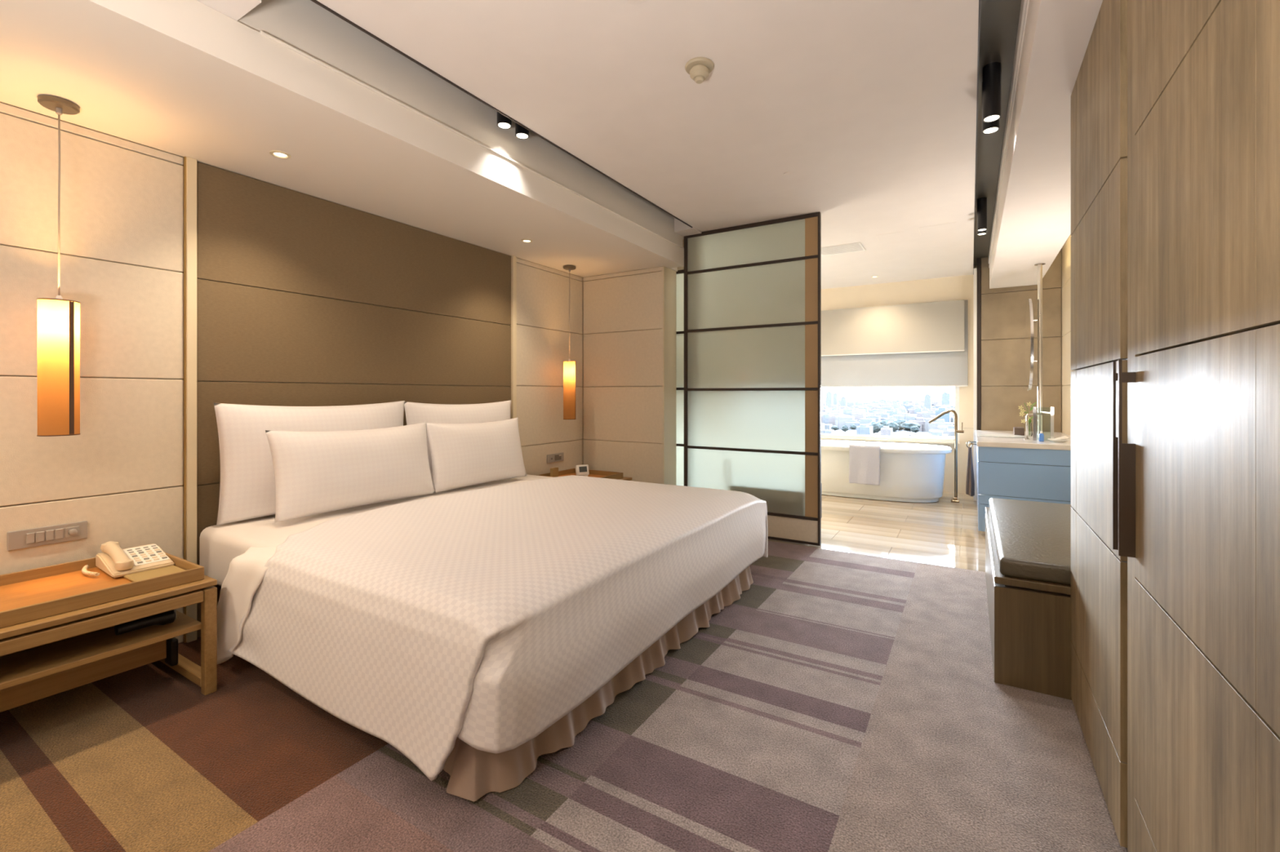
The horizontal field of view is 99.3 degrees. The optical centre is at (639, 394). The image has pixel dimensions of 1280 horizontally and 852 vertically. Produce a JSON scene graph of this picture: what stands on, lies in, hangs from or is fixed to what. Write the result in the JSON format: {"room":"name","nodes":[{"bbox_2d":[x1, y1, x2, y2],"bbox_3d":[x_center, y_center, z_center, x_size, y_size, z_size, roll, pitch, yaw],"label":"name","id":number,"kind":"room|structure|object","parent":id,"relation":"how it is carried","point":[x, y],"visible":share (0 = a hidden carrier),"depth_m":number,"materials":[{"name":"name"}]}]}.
{"room":"hotel room","nodes":[
{"label":"hotel room","id":0,"kind":"room"},
{"bbox_2d":[196,0,261,21],"bbox_3d":[-2.225,-1.464,0.346,0.182,0.352,3.480,0,0,31],"label":"ceiling","id":1,"kind":"structure","parent":0,"point":[235,10],"depth_m":1.80,"materials":[{"name":"paint"}]},
{"bbox_2d":[0,102,582,643],"bbox_3d":[-1.513,-0.230,3.787,0.120,2.820,10.100,0,0,31],"label":"wall","id":2,"kind":"structure","parent":0,"point":[122,207],"depth_m":2.38,"materials":[{"name":"beige paint"}]},
{"bbox_2d":[7,520,87,551],"bbox_3d":[-2.389,0.571,2.200,0.030,0.074,0.224,0,0,31],"label":"switch panel","id":3,"kind":"object","parent":2,"relation":"attached to","point":[39,536],"visible":1,"depth_m":2.19,"materials":[{"name":"silver plastic"}]},
{"bbox_2d":[182,156,186,643],"bbox_3d":[-2.171,0.025,2.591,0.027,2.310,0.005,0,0,31],"label":"trim","id":4,"kind":"structure","parent":2,"relation":"attached to","point":[184,486],"depth_m":2.58,"materials":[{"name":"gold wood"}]},
{"bbox_2d":[186,156,196,643],"bbox_3d":[-2.156,0.025,2.607,0.037,2.310,0.040,0,0,31],"label":"trim","id":5,"kind":"structure","parent":2,"relation":"attached to","point":[191,163],"depth_m":2.60,"materials":[{"name":"beige paint"}]},
{"bbox_2d":[196,161,511,637],"bbox_3d":[-1.605,0.025,3.533,0.017,2.305,2.112,0,0,31],"label":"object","id":6,"kind":"object","parent":2,"relation":"attached to","point":[251,232],"visible":0.52,"depth_m":3.15,"materials":[{"name":"brown fabric"}]},
{"bbox_2d":[510,255,516,418],"bbox_3d":[-1.036,0.025,4.448,0.037,2.310,0.040,0,0,31],"label":"trim","id":7,"kind":"structure","parent":2,"relation":"attached to","point":[513,259],"depth_m":4.43,"materials":[{"name":"beige paint"}]},
{"bbox_2d":[546,452,564,463],"bbox_3d":[-0.761,0.570,4.894,0.012,0.075,0.229,0,0,31],"label":"panel","id":8,"kind":"object","parent":2,"relation":"attached to","point":[557,457],"visible":1,"depth_m":4.89,"materials":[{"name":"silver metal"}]},
{"bbox_2d":[555,454,561,460],"bbox_3d":[-0.741,0.570,4.918,0.003,0.049,0.090,0,0,31],"label":"power outlet","id":9,"kind":"object","parent":8,"relation":"attached to","point":[557,457],"depth_m":4.92,"materials":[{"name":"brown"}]},
{"bbox_2d":[0,0,684,277],"bbox_3d":[-1.848,-1.208,2.119,1.040,0.157,6.900,0,0,31],"label":"ceiling","id":10,"kind":"structure","parent":0,"point":[188,78],"depth_m":2.30,"materials":[{"name":"beige paint"}]},
{"bbox_2d":[36,94,79,436],"bbox_3d":[-2.245,-0.486,2.101,0.115,1.288,0.115,0,0,31],"label":"pendant lamp","id":11,"kind":"object","parent":10,"relation":"hanging from","point":[58,318],"visible":1,"depth_m":2.07,"materials":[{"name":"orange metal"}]},
{"bbox_2d":[269,150,290,159],"bbox_3d":[-1.692,-1.127,2.558,0.084,0.006,0.084,0,0,31],"label":"recessed light","id":12,"kind":"object","parent":10,"relation":"in","point":[279,154],"visible":1,"depth_m":2.56,"materials":[{"name":"white glass"}]},
{"bbox_2d":[259,31,684,248],"bbox_3d":[-0.491,-1.287,3.359,0.030,0.010,3.330,0,0,31],"label":"trim","id":13,"kind":"structure","parent":10,"relation":"attached to","point":[261,33],"depth_m":2.53,"materials":[{"name":"beige paint"}]},
{"bbox_2d":[520,239,533,243],"bbox_3d":[-0.832,-1.127,3.997,0.084,0.006,0.084,0,0,31],"label":"recessed light","id":14,"kind":"object","parent":10,"relation":"in","point":[526,241],"visible":1,"depth_m":3.99,"materials":[{"name":"white glass"}]},
{"bbox_2d":[563,265,576,419],"bbox_3d":[-0.621,-0.455,4.792,0.112,1.350,0.112,0,0,31],"label":"pendant lamp","id":15,"kind":"object","parent":10,"relation":"hanging from","point":[569,366],"visible":1,"depth_m":4.75,"materials":[{"name":"orange glass"}]},
{"bbox_2d":[237,0,682,246],"bbox_3d":[-1.853,-1.464,2.122,1.028,0.353,6.900,0,0,31],"label":"ceiling","id":16,"kind":"structure","parent":0,"point":[304,25],"depth_m":2.55,"materials":[{"name":"beige paint"}]},
{"bbox_2d":[0,492,1127,851],"bbox_3d":[0.265,1.210,2.736,4.110,0.060,10.150,0,0,31],"label":"floor","id":17,"kind":"structure","parent":0,"point":[845,702],"depth_m":1.79,"materials":[{"name":"beige carpet"}]},
{"bbox_2d":[0,574,217,712],"bbox_3d":[-2.232,0.958,1.858,0.625,0.444,1.095,0,0,31],"label":"nightstand","id":18,"kind":"object","parent":17,"relation":"on","point":[42,658],"visible":0.7,"depth_m":1.95,"materials":[{"name":"brown wood"}]},
{"bbox_2d":[0,609,201,690],"bbox_3d":[-2.246,0.914,1.863,0.595,0.021,1.030,0,0,31],"label":"shelf","id":19,"kind":"object","parent":18,"relation":"attached to","point":[33,664],"depth_m":1.93,"materials":[{"name":"brown wood"}]},
{"bbox_2d":[0,551,204,628],"bbox_3d":[-2.228,0.711,1.874,0.545,0.050,1.008,0,0,31],"label":"tray","id":20,"kind":"object","parent":18,"relation":"on","point":[37,593],"visible":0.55,"depth_m":2.02,"materials":[{"name":"orange wood"}]},
{"bbox_2d":[81,541,174,577],"bbox_3d":[-2.120,0.667,2.250,0.269,0.101,0.249,0,0,31],"label":"telephone","id":21,"kind":"object","parent":20,"relation":"on","point":[116,562],"visible":1,"depth_m":2.23,"materials":[{"name":"beige plastic"}]},
{"bbox_2d":[122,565,185,582],"bbox_3d":[-1.913,0.719,2.162,0.275,0.010,0.157,0,0,31],"label":"notepad","id":22,"kind":"object","parent":20,"relation":"on","point":[141,575],"visible":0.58,"depth_m":2.17,"materials":[{"name":"beige paper"}]},
{"bbox_2d":[114,608,176,635],"bbox_3d":[-1.893,0.871,2.083,0.062,0.062,0.173,0,0,31],"label":"flashlight","id":23,"kind":"object","parent":18,"relation":"on","point":[167,617],"visible":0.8,"depth_m":2.07,"materials":[{"name":"black plastic"}]},
{"bbox_2d":[164,637,177,666],"bbox_3d":[-1.959,1.023,2.266,0.101,0.193,0.027,0,0,31],"label":"flashlight","id":24,"kind":"object","parent":18,"relation":"hanging from","point":[171,660],"visible":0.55,"depth_m":2.24,"materials":[{"name":"black plastic"}]},
{"bbox_2d":[199,474,753,801],"bbox_3d":[-0.686,0.905,3.014,2.065,0.541,2.308,0,0,31],"label":"bed","id":25,"kind":"object","parent":17,"relation":"on","point":[474,773],"visible":0.12,"depth_m":2.16,"materials":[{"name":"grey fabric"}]},
{"bbox_2d":[213,400,404,525],"bbox_3d":[-1.764,0.332,3.039,0.176,0.584,1.030,0,0,31],"label":"pillow","id":26,"kind":"object","parent":25,"relation":"on","point":[247,488],"visible":0.47,"depth_m":2.71,"materials":[{"name":"white fabric"}]},
{"bbox_2d":[404,400,511,479],"bbox_3d":[-1.252,0.334,3.880,0.167,0.579,0.955,0,0,31],"label":"pillow","id":27,"kind":"object","parent":25,"relation":"on","point":[415,413],"visible":0.26,"depth_m":3.75,"materials":[{"name":"white fabric"}]},
{"bbox_2d":[217,475,767,781],"bbox_3d":[-0.595,0.844,2.934,1.935,0.522,2.406,0,0,31],"label":"duvet","id":28,"kind":"object","parent":25,"relation":"on","point":[482,615],"visible":0.98,"depth_m":1.94,"materials":[{"name":"white fabric"}]},
{"bbox_2d":[265,422,435,522],"bbox_3d":[-1.534,0.390,2.990,0.212,0.435,0.910,0,0,31],"label":"pillow","id":29,"kind":"object","parent":28,"relation":"on","point":[316,473],"visible":1,"depth_m":2.84,"materials":[{"name":"white fabric"}]},
{"bbox_2d":[423,417,526,493],"bbox_3d":[-1.095,0.390,3.720,0.203,0.435,0.830,0,0,31],"label":"pillow","id":30,"kind":"object","parent":28,"relation":"on","point":[463,455],"visible":1,"depth_m":3.58,"materials":[{"name":"white fabric"}]},
{"bbox_2d":[617,476,631,480],"bbox_3d":[-0.501,0.958,4.705,0.625,0.444,0.640,0,0,31],"label":"nightstand","id":31,"kind":"object","parent":17,"relation":"on","point":[624,477],"visible":0.02,"depth_m":4.77,"materials":[{"name":"brown wood"}]},
{"bbox_2d":[536,468,622,479],"bbox_3d":[-0.516,0.711,4.691,0.545,0.050,0.520,0,0,31],"label":"tray","id":32,"kind":"object","parent":31,"relation":"on","point":[594,473],"visible":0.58,"depth_m":4.86,"materials":[{"name":"orange wood"}]},
{"bbox_2d":[550,466,558,476],"bbox_3d":[-0.738,0.678,4.686,0.030,0.092,0.080,0,0,31],"label":"card holder","id":33,"kind":"object","parent":32,"relation":"on","point":[553,471],"visible":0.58,"depth_m":4.67,"materials":[{"name":"brown wood"}]},
{"bbox_2d":[575,464,589,476],"bbox_3d":[-0.498,0.663,4.686,0.116,0.114,0.056,0,0,-31],"label":"alarm clock","id":34,"kind":"object","parent":32,"relation":"on","point":[580,470],"visible":0.71,"depth_m":4.67,"materials":[{"name":"white plastic"}]},
{"bbox_2d":[684,212,821,546],"bbox_3d":[0.891,-0.120,4.513,1.183,2.576,0.037,0,0,31],"label":"door","id":35,"kind":"structure","parent":17,"relation":"on","point":[753,291],"depth_m":4.46,"materials":[{"name":"white glass"}]},
{"bbox_2d":[821,483,822,517],"bbox_3d":[1.181,0.860,4.695,0.670,0.640,0.450,0,0,31],"label":"ottoman","id":36,"kind":"object","parent":17,"relation":"on","point":[821,483],"visible":0.02,"depth_m":4.70,"materials":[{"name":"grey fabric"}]},
{"bbox_2d":[821,440,951,502],"bbox_3d":[2.623,0.885,6.469,1.890,0.590,0.824,0,0,31],"label":"bathtub","id":37,"kind":"object","parent":17,"relation":"on","point":[909,473],"visible":0.57,"depth_m":5.98,"materials":[{"name":"white ceramic"}]},
{"bbox_2d":[848,444,882,485],"bbox_3d":[2.526,0.779,6.088,0.328,0.436,0.163,0,0,31],"label":"bath towel","id":38,"kind":"object","parent":37,"relation":"on","point":[864,460],"visible":0.97,"depth_m":6.02,"materials":[{"name":"white fabric"}]},
{"bbox_2d":[928,409,964,502],"bbox_3d":[3.384,0.672,6.018,0.344,1.015,0.080,0,0,31],"label":"tub filler","id":39,"kind":"object","parent":17,"relation":"on","point":[954,500],"visible":1,"depth_m":5.96,"materials":[{"name":"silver metal"}]},
{"bbox_2d":[975,430,1071,535],"bbox_3d":[3.592,0.783,5.089,0.763,0.793,1.750,0,0,31],"label":"vanity","id":40,"kind":"object","parent":17,"relation":"on","point":[1009,466],"visible":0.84,"depth_m":4.41,"materials":[{"name":"blue wood"}]},
{"bbox_2d":[965,447,974,496],"bbox_3d":[3.212,0.748,5.289,0.074,0.472,0.163,0,0,31],"label":"hand towel","id":41,"kind":"object","parent":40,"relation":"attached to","point":[970,482],"visible":1,"depth_m":5.26,"materials":[{"name":"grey fabric"}]},
{"bbox_2d":[966,440,976,448],"bbox_3d":[3.176,0.488,5.208,0.091,0.071,0.291,0,0,31],"label":"towel rail","id":42,"kind":"object","parent":40,"relation":"attached to","point":[968,442],"visible":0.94,"depth_m":5.29,"materials":[{"name":"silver metal"}]},
{"bbox_2d":[975,430,1071,450],"bbox_3d":[3.592,0.414,5.089,0.763,0.042,1.750,0,0,31],"label":"countertop","id":43,"kind":"structure","parent":40,"relation":"on","point":[987,442],"depth_m":4.51,"materials":[{"name":"stone"}]},
{"bbox_2d":[977,434,1026,437],"bbox_3d":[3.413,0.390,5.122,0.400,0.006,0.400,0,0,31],"label":"basin","id":44,"kind":"object","parent":43,"relation":"in","point":[979,435],"depth_m":5.10,"materials":[{"name":"white ceramic"}]},
{"bbox_2d":[1013,426,1024,435],"bbox_3d":[3.680,0.356,5.282,0.080,0.072,0.150,0,0,31],"label":"tissue box","id":45,"kind":"object","parent":43,"relation":"on","point":[1016,430],"visible":0.96,"depth_m":5.22,"materials":[{"name":"brown fabric"}]},
{"bbox_2d":[1018,401,1035,435],"bbox_3d":[3.629,0.228,5.106,0.222,0.330,0.116,0,0,-34],"label":"flower vase","id":46,"kind":"object","parent":43,"relation":"on","point":[1031,408],"visible":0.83,"depth_m":5.11,"materials":[{"name":"clear glass"}]},
{"bbox_2d":[1023,413,1042,439],"bbox_3d":[3.423,0.277,4.730,0.146,0.232,0.044,0,0,9],"label":"faucet","id":47,"kind":"object","parent":43,"relation":"on","point":[1029,414],"visible":0.98,"depth_m":4.73,"materials":[{"name":"silver metal"}]},
{"bbox_2d":[1034,262,1045,439],"bbox_3d":[3.518,-0.378,4.783,0.080,1.540,0.080,0,0,31],"label":"pole","id":48,"kind":"object","parent":43,"relation":"on","point":[1039,265],"visible":0.89,"depth_m":4.77,"materials":[{"name":"silver metal"}]},
{"bbox_2d":[1025,298,1037,390],"bbox_3d":[3.465,-0.440,4.798,0.069,0.810,0.570,0,0,31],"label":"round mirror","id":49,"kind":"object","parent":48,"relation":"attached to","point":[1029,321],"visible":1,"depth_m":4.72,"materials":[{"name":"silver metal"}]},
{"bbox_2d":[1038,431,1044,441],"bbox_3d":[3.351,0.350,4.540,0.036,0.085,0.036,0,0,31],"label":"soap bottle","id":50,"kind":"object","parent":43,"relation":"on","point":[1041,437],"visible":1,"depth_m":4.53,"materials":[{"name":"blue plastic"}]},
{"bbox_2d":[1032,406,1053,441],"bbox_3d":[3.415,0.249,4.604,0.142,0.288,0.015,0,0,31],"label":"stand","id":51,"kind":"object","parent":43,"relation":"on","point":[1033,407],"visible":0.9,"depth_m":4.62,"materials":[{"name":"silver metal"}]},
{"bbox_2d":[1048,435,1070,442],"bbox_3d":[3.450,0.367,4.480,0.150,0.050,0.150,0,0,31],"label":"soap dish","id":52,"kind":"object","parent":43,"relation":"on","point":[1062,439],"visible":1,"depth_m":4.46,"materials":[{"name":"white ceramic"}]},
{"bbox_2d":[1048,438,1069,442],"bbox_3d":[3.450,0.381,4.480,0.150,0.024,0.150,0,0,31],"label":"bowl","id":53,"kind":"object","parent":52,"relation":"on","point":[1055,440],"depth_m":4.46,"materials":[{"name":"white ceramic"}]},
{"bbox_2d":[985,497,1071,700],"bbox_3d":[2.176,0.924,2.722,0.724,0.512,1.608,0,0,31],"label":"bench","id":54,"kind":"object","parent":17,"relation":"on","point":[1028,544],"visible":0.45,"depth_m":2.20,"materials":[{"name":"brown wood"}]},
{"bbox_2d":[989,497,1071,585],"bbox_3d":[2.170,0.706,2.700,0.698,0.076,1.532,0,0,31],"label":"cushion","id":55,"kind":"object","parent":54,"relation":"on","point":[1030,541],"depth_m":2.48,"materials":[{"name":"brown leather"}]},
{"bbox_2d":[1071,0,1279,851],"bbox_3d":[0.587,0.016,-0.099,0.510,2.328,4.840,0,0,31],"label":"wardrobe","id":56,"kind":"object","parent":17,"relation":"on","point":[1175,104],"visible":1,"depth_m":1.02,"materials":[{"name":"brown wood"}]},
{"bbox_2d":[582,266,675,484],"bbox_3d":[-0.152,0.025,5.148,0.991,2.310,0.240,0,0,31],"label":"wall","id":57,"kind":"structure","parent":0,"point":[629,317],"depth_m":4.97,"materials":[{"name":"beige paint"}]},
{"bbox_2d":[675,269,684,485],"bbox_3d":[0.405,0.014,4.983,0.286,2.308,0.035,0,0,31],"label":"door","id":58,"kind":"structure","parent":57,"relation":"attached to","point":[680,273],"depth_m":5.00,"materials":[{"name":"white glass"}]},
{"bbox_2d":[315,0,978,289],"bbox_3d":[-0.084,-1.425,2.918,3.225,0.030,10.100,0,0,31],"label":"ceiling","id":59,"kind":"structure","parent":0,"point":[864,101],"depth_m":2.60,"materials":[{"name":"paint"}]},
{"bbox_2d":[310,0,692,227],"bbox_3d":[-0.395,-1.427,3.207,0.008,0.047,3.210,0,0,31],"label":"trim","id":60,"kind":"structure","parent":59,"relation":"attached to","point":[318,3],"depth_m":2.52,"materials":[{"name":"brown metal"}]},
{"bbox_2d":[684,57,714,84],"bbox_3d":[0.255,-1.375,2.332,0.124,0.070,0.124,0,0,31],"label":"smoke detector","id":61,"kind":"object","parent":59,"relation":"attached to","point":[699,68],"visible":1,"depth_m":2.30,"materials":[{"name":"beige plastic"}]},
{"bbox_2d":[821,242,866,256],"bbox_3d":[1.943,-1.407,5.279,0.415,0.007,0.320,0,0,31],"label":"ceiling vent","id":62,"kind":"object","parent":59,"relation":"in","point":[857,246],"visible":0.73,"depth_m":5.25,"materials":[{"name":"white metal"}]},
{"bbox_2d":[973,0,980,275],"bbox_3d":[1.297,-1.459,2.079,0.006,0.102,10.100,0,0,31],"label":"trim","id":63,"kind":"structure","parent":59,"relation":"attached to","point":[979,21],"depth_m":2.65,"materials":[{"name":"brown metal"}]},
{"bbox_2d":[674,217,702,236],"bbox_3d":[0.414,-1.518,4.687,0.182,0.245,0.160,0,0,31],"label":"ceiling","id":64,"kind":"structure","parent":0,"point":[681,228],"depth_m":4.65,"materials":[{"name":"paint"}]},
{"bbox_2d":[821,266,976,494],"bbox_3d":[2.874,-0.230,7.123,4.110,2.820,0.160,0,0,31],"label":"wall","id":65,"kind":"structure","parent":0,"point":[957,287],"depth_m":6.54,"materials":[{"name":"beige paint"}]},
{"bbox_2d":[821,386,959,444],"bbox_3d":[2.560,-0.265,7.227,2.905,1.710,0.150,0,0,31],"label":"window","id":66,"kind":"structure","parent":65,"relation":"in","point":[824,436],"depth_m":6.76,"materials":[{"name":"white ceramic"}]},
{"bbox_2d":[821,299,964,355],"bbox_3d":[2.535,-0.812,7.173,2.998,0.605,0.006,0,0,31],"label":"roller blind","id":67,"kind":"object","parent":65,"relation":"attached to","point":[931,326],"visible":0.59,"depth_m":6.78,"materials":[{"name":"white fabric"}]},
{"bbox_2d":[821,299,968,387],"bbox_3d":[2.565,-0.604,7.190,3.032,1.023,0.008,0,0,31],"label":"roller blind","id":68,"kind":"object","parent":65,"relation":"attached to","point":[937,369],"visible":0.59,"depth_m":6.78,"materials":[{"name":"white fabric"}]},
{"bbox_2d":[973,0,1021,266],"bbox_3d":[1.341,-1.525,2.052,0.200,0.030,10.100,0,0,31],"label":"ceiling","id":69,"kind":"structure","parent":0,"point":[999,19],"depth_m":2.65,"materials":[{"name":"grey paint"}]},
{"bbox_2d":[977,197,986,231],"bbox_3d":[2.643,-1.390,4.200,0.066,0.240,0.066,0,0,31],"label":"spotlight","id":70,"kind":"object","parent":69,"relation":"attached to","point":[981,202],"visible":1,"depth_m":4.17,"materials":[{"name":"black plastic"}]},
{"bbox_2d":[977,230,986,235],"bbox_3d":[2.709,-1.390,4.310,0.066,0.240,0.066,0,0,31],"label":"spotlight","id":71,"kind":"object","parent":69,"relation":"attached to","point":[979,233],"visible":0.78,"depth_m":4.30,"materials":[{"name":"black plastic"}]},
{"bbox_2d":[982,81,999,134],"bbox_3d":[1.689,-1.390,2.619,0.072,0.240,0.072,0,0,31],"label":"spotlight","id":72,"kind":"object","parent":69,"relation":"attached to","point":[992,127],"visible":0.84,"depth_m":2.60,"materials":[{"name":"black plastic"}]},
{"bbox_2d":[982,62,1000,122],"bbox_3d":[1.620,-1.390,2.505,0.072,0.240,0.072,0,0,31],"label":"spotlight","id":73,"kind":"object","parent":69,"relation":"attached to","point":[992,71],"visible":1,"depth_m":2.48,"materials":[{"name":"black plastic"}]},
{"bbox_2d":[976,245,1063,432],"bbox_3d":[4.202,-0.230,5.977,0.850,2.820,0.380,0,0,31],"label":"wall","id":74,"kind":"structure","parent":0,"point":[1003,385],"depth_m":5.85,"materials":[{"name":"beige tile"}]},
{"bbox_2d":[973,267,977,501],"bbox_3d":[3.746,-0.110,6.078,0.030,2.580,0.120,0,0,31],"label":"trim","id":75,"kind":"structure","parent":74,"relation":"attached to","point":[975,269],"depth_m":6.03,"materials":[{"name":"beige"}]},
{"bbox_2d":[977,257,980,430],"bbox_3d":[3.762,-0.165,6.039,0.034,2.690,0.050,0,0,31],"label":"trim","id":76,"kind":"structure","parent":74,"relation":"attached to","point":[978,259],"depth_m":6.02,"materials":[{"name":"brown metal"}]},
{"bbox_2d":[989,0,1102,288],"bbox_3d":[1.486,-1.395,1.689,0.435,0.491,9.630,0,0,31],"label":"ceiling","id":77,"kind":"structure","parent":0,"point":[1033,222],"depth_m":2.55,"materials":[{"name":"paint"}]},
{"bbox_2d":[988,0,1029,267],"bbox_3d":[1.299,-1.465,1.803,0.014,0.090,9.630,0,0,31],"label":"trim","id":78,"kind":"structure","parent":77,"relation":"attached to","point":[1023,6],"depth_m":2.67,"materials":[{"name":"paint"}]},
{"bbox_2d":[1062,234,1073,435],"bbox_3d":[2.016,-0.230,1.641,0.120,2.820,10.100,0,0,31],"label":"wall","id":79,"kind":"structure","parent":0,"point":[1066,250],"depth_m":5.37,"materials":[{"name":"beige paint"}]},
{"bbox_3d":[-0.461,-1.590,3.247,0.182,0.020,3.210,0,0,31],"label":"ceiling","id":80,"kind":"structure","parent":0,"visible":0},
{"bbox_2d":[497,111,511,129],"bbox_3d":[-0.710,-1.492,2.845,0.074,0.175,0.074,0,0,31],"label":"spotlight","id":81,"kind":"object","parent":80,"relation":"attached to","point":[503,122],"visible":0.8,"depth_m":2.82,"materials":[{"name":"black plastic"}]},
{"bbox_2d":[515,122,528,139],"bbox_3d":[-0.641,-1.492,2.959,0.074,0.175,0.074,0,0,31],"label":"spotlight","id":82,"kind":"object","parent":80,"relation":"attached to","point":[521,132],"visible":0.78,"depth_m":2.94,"materials":[{"name":"black plastic"}]},
{"label":"outside","id":83,"kind":"structure","parent":0,"visible":0},
{"bbox_2d":[821,397,955,437],"bbox_3d":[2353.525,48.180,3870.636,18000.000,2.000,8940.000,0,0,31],"label":"ground","id":84,"kind":"structure","parent":83,"point":[903,433],"depth_m":3849.96,"materials":[{"name":"white"}]},
{"bbox_2d":[826,391,833,408],"bbox_3d":[525.366,19.195,1507.690,15.517,55.970,18.000,0,0,31],"label":"tower block","id":85,"kind":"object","parent":84,"relation":"on","point":[829,396],"visible":0.82,"depth_m":1500.69,"materials":[{"name":"white"}]},
{"bbox_2d":[830,425,839,434],"bbox_3d":[230.151,41.790,642.128,10.247,10.779,10.156,0,0,31],"label":"tree","id":86,"kind":"object","parent":84,"relation":"on","point":[834,428],"visible":0.98,"depth_m":639.48,"materials":[{"name":"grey plant"}]},
{"bbox_2d":[833,392,838,406],"bbox_3d":[614.331,20.885,1707.690,11.724,52.591,18.000,0,0,31],"label":"tower block","id":87,"kind":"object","parent":84,"relation":"on","point":[835,395],"visible":0.79,"depth_m":1700.51,"materials":[{"name":"white"}]},
{"bbox_2d":[840,396,847,406],"bbox_3d":[602.377,26.738,1607.690,14.713,40.884,18.000,0,0,31],"label":"tower block","id":88,"kind":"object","parent":84,"relation":"on","point":[843,400],"visible":0.82,"depth_m":1600.99,"materials":[{"name":"white"}]},
{"bbox_2d":[841,425,848,434],"bbox_3d":[233.193,40.801,618.953,7.901,12.757,7.894,0,0,31],"label":"tree","id":89,"kind":"object","parent":84,"relation":"on","point":[844,428],"visible":0.99,"depth_m":616.63,"materials":[{"name":"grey plant"}]},
{"bbox_2d":[848,424,857,433],"bbox_3d":[257.158,41.520,655.956,8.494,11.321,7.957,0,0,31],"label":"tree","id":90,"kind":"object","parent":84,"relation":"on","point":[853,427],"visible":0.99,"depth_m":654.16,"materials":[{"name":"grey plant"}]},
{"bbox_2d":[856,424,873,435],"bbox_3d":[218.575,38.228,528.544,11.954,17.904,20.000,0,0,31],"label":"building","id":91,"kind":"structure","parent":84,"relation":"on","point":[863,429],"depth_m":521.04,"materials":[{"name":"white"}]},
{"bbox_2d":[866,421,884,435],"bbox_3d":[258.532,38.384,599.807,18.867,17.592,18.743,0,0,31],"label":"tree","id":92,"kind":"object","parent":84,"relation":"on","point":[877,426],"visible":0.6,"depth_m":594.32,"materials":[{"name":"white plant"}]},
{"bbox_2d":[877,420,888,426],"bbox_3d":[285.484,38.479,636.900,16.954,17.402,17.124,0,0,31],"label":"tree","id":93,"kind":"object","parent":84,"relation":"on","point":[883,423],"visible":0.31,"depth_m":632.34,"materials":[{"name":"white plant"}]},
{"bbox_2d":[880,426,892,435],"bbox_3d":[234.016,38.837,515.981,8.793,16.686,14.000,0,0,31],"label":"building","id":94,"kind":"structure","parent":84,"relation":"on","point":[885,431],"depth_m":510.46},
{"bbox_2d":[821,399,955,438],"bbox_3d":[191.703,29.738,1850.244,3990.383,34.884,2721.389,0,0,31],"label":"window","id":95,"kind":"structure","parent":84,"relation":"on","point":[856,413],"depth_m":856.32,"materials":[{"name":"white glass"}]},
{"bbox_2d":[886,422,899,435],"bbox_3d":[285.550,38.997,614.208,13.917,16.367,13.913,0,0,31],"label":"tree","id":96,"kind":"object","parent":84,"relation":"on","point":[893,425],"visible":0.71,"depth_m":609.60,"materials":[{"name":"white plant"}]},
{"bbox_2d":[893,419,908,434],"bbox_3d":[311.549,38.382,651.391,19.436,17.596,19.633,0,0,31],"label":"tree","id":97,"kind":"object","parent":84,"relation":"on","point":[899,422],"visible":0.39,"depth_m":645.60,"materials":[{"name":"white plant"}]},
{"bbox_2d":[899,422,920,435],"bbox_3d":[311.918,39.228,627.461,21.709,15.904,19.741,0,0,31],"label":"tree","id":98,"kind":"object","parent":84,"relation":"on","point":[906,426],"visible":0.8,"depth_m":623.45,"materials":[{"name":"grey plant"}]},
{"bbox_2d":[910,425,919,436],"bbox_3d":[305.946,40.872,605.072,9.478,12.616,9.426,0,0,31],"label":"tree","id":99,"kind":"object","parent":84,"relation":"on","point":[914,429],"visible":0.99,"depth_m":602.50,"materials":[{"name":"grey plant"}]},
{"bbox_2d":[924,394,931,410],"bbox_3d":[744.906,22.755,1407.690,14.483,48.849,18.000,0,0,31],"label":"tower block","id":100,"kind":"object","parent":84,"relation":"on","point":[927,398],"visible":0.82,"depth_m":1400.51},
{"bbox_2d":[935,407,950,422],"bbox_3d":[351.414,31.264,630.681,14.253,31.832,25.000,0,0,31],"label":"glass building","id":101,"kind":"structure","parent":84,"relation":"on","point":[946,417],"depth_m":619.65,"materials":[{"name":"glass"}]},
{"bbox_2d":[942,391,950,406],"bbox_3d":[735.366,20.342,1307.690,16.437,53.677,18.000,0,0,31],"label":"tower block","id":102,"kind":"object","parent":84,"relation":"on","point":[945,396],"visible":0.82,"depth_m":1300.64,"materials":[{"name":"white"}]},
{"bbox_3d":[-0.074,-1.270,5.171,0.900,0.280,0.160,0,0,31],"label":"ceiling","id":103,"kind":"structure","parent":0,"visible":0},
{"bbox_2d":[677,240,684,270],"bbox_3d":[0.443,-1.278,4.962,0.200,0.265,0.060,0,0,31],"label":"trim","id":104,"kind":"structure","parent":103,"relation":"attached to","point":[678,268],"depth_m":4.96,"materials":[{"name":"beige paint"}]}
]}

